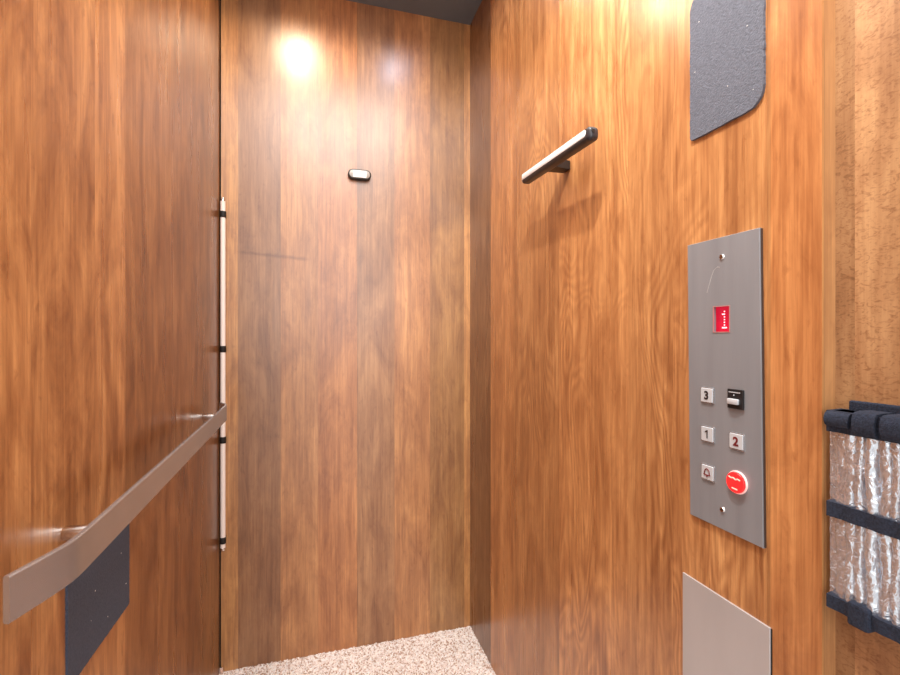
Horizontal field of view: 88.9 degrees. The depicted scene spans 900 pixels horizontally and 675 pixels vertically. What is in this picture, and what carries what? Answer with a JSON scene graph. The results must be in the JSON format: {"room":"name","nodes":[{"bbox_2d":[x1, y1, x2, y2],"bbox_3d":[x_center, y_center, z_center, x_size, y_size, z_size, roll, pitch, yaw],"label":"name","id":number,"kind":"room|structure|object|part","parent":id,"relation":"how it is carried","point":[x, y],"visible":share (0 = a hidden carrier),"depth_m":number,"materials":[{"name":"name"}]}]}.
{"room":"elevator interior","nodes":[
{"label":"elevator interior","id":0,"kind":"room"},
{"bbox_2d":[0,0,219,674],"bbox_3d":[-0.527,-0.046,0.650,0.020,2.349,1.861,0,0,-16],"label":"wall","id":1,"kind":"structure","parent":0,"point":[110,109],"depth_m":0.74,"materials":[{"name":"brown wood"}]},
{"bbox_2d":[65,524,129,674],"bbox_3d":[-0.528,0.378,0.697,0.004,0.168,0.205,0,0,-16],"label":"wall panel","id":2,"kind":"object","parent":1,"relation":"attached to","point":[95,600],"visible":0.71,"depth_m":0.67,"materials":[{"name":"felt"}]},
{"bbox_2d":[3,402,226,623],"bbox_3d":[-0.563,0.234,0.917,0.059,0.073,1.010,0,0,-16],"label":"handrail","id":3,"kind":"object","parent":1,"relation":"attached to","point":[33,583],"visible":1,"depth_m":0.55,"materials":[{"name":"metal"}]},
{"bbox_3d":[-0.475,0.255,0.604,0.053,0.018,0.018,0,0,-16],"label":"post","id":4,"kind":"part","parent":3,"relation":"part of","materials":[{"name":"silver metal"}]},
{"bbox_3d":[-0.684,0.228,1.324,0.053,0.018,0.018,0,0,-16],"label":"post","id":5,"kind":"part","parent":3,"relation":"part of","materials":[{"name":"silver metal"}]},
{"bbox_2d":[220,0,469,670],"bbox_3d":[-0.344,-0.046,1.692,1.012,2.349,0.040,0,0,-16],"label":"wall","id":6,"kind":"structure","parent":0,"point":[348,301],"depth_m":1.66,"materials":[{"name":"brown wood"}]},
{"bbox_2d":[220,197,225,550],"bbox_3d":[-0.761,0.122,1.539,0.020,1.182,0.022,0,0,-16],"label":"rod","id":7,"kind":"object","parent":6,"relation":"attached to","point":[222,202],"visible":1,"depth_m":1.53,"materials":[{"name":"white metal"}]},
{"bbox_2d":[348,169,370,180],"bbox_3d":[-0.328,-0.590,1.664,0.083,0.036,0.023,0,0,-16],"label":"wall light","id":8,"kind":"object","parent":6,"relation":"attached to","point":[353,174],"visible":1,"depth_m":1.66,"materials":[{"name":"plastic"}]},
{"bbox_2d":[219,626,495,674],"bbox_3d":[-0.082,1.141,0.788,0.954,0.034,1.882,0,0,-16],"label":"floor","id":9,"kind":"structure","parent":0,"point":[458,651],"depth_m":1.60,"materials":[{"name":"carpet"}]},
{"bbox_2d":[347,0,481,24],"bbox_3d":[-0.086,-1.236,0.803,1.012,0.030,1.911,0,0,-16],"label":"ceiling","id":10,"kind":"structure","parent":0,"point":[459,11],"depth_m":1.70,"materials":[{"name":"grey metal"}]},
{"bbox_2d":[470,0,899,674],"bbox_3d":[0.358,-0.046,0.906,0.042,2.349,1.861,0,0,-16],"label":"wall","id":11,"kind":"structure","parent":0,"point":[584,534],"depth_m":0.83,"materials":[{"name":"brown wood"}]},
{"bbox_2d":[522,127,597,183],"bbox_3d":[0.259,-0.400,1.038,0.074,0.036,0.307,0,0,-16],"label":"light bar","id":12,"kind":"object","parent":11,"relation":"attached to","point":[556,162],"visible":1,"depth_m":1.00,"materials":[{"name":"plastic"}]},
{"bbox_2d":[688,228,766,547],"bbox_3d":[0.407,0.067,0.675,0.032,0.428,0.132,0,0,-16],"label":"control panel","id":13,"kind":"object","parent":11,"relation":"attached to","point":[726,282],"visible":1,"depth_m":0.66,"materials":[{"name":"metal"}]},
{"bbox_3d":[0.399,-0.027,0.674,0.002,0.039,0.030,0,0,-16],"label":"display frame","id":14,"kind":"part","parent":13,"relation":"part of","materials":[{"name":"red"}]},
{"bbox_2d":[727,389,743,409],"bbox_3d":[0.404,0.087,0.649,0.003,0.027,0.025,0,0,-16],"label":"switch","id":15,"kind":"object","parent":13,"relation":"attached to","point":[735,397],"depth_m":0.65,"materials":[{"name":"black plastic"}]},
{"bbox_2d":[683,572,771,674],"bbox_3d":[0.401,0.540,0.675,0.003,0.316,0.151,0,0,-16],"label":"cover plate","id":16,"kind":"object","parent":11,"relation":"attached to","point":[720,638],"visible":1,"depth_m":0.68,"materials":[{"name":"metal"}]},
{"bbox_2d":[690,0,765,140],"bbox_3d":[0.401,-0.428,0.671,0.004,0.233,0.126,0,0,-16],"label":"wall panel","id":17,"kind":"object","parent":11,"relation":"attached to","point":[728,37],"visible":1,"depth_m":0.67,"materials":[{"name":"grey"}]},
{"bbox_2d":[823,400,899,643],"bbox_3d":[0.470,0.195,0.455,0.036,0.244,0.178,0,0,-16],"label":"pad","id":18,"kind":"object","parent":11,"relation":"attached to","point":[863,505],"visible":1,"depth_m":0.49,"materials":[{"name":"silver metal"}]}
]}

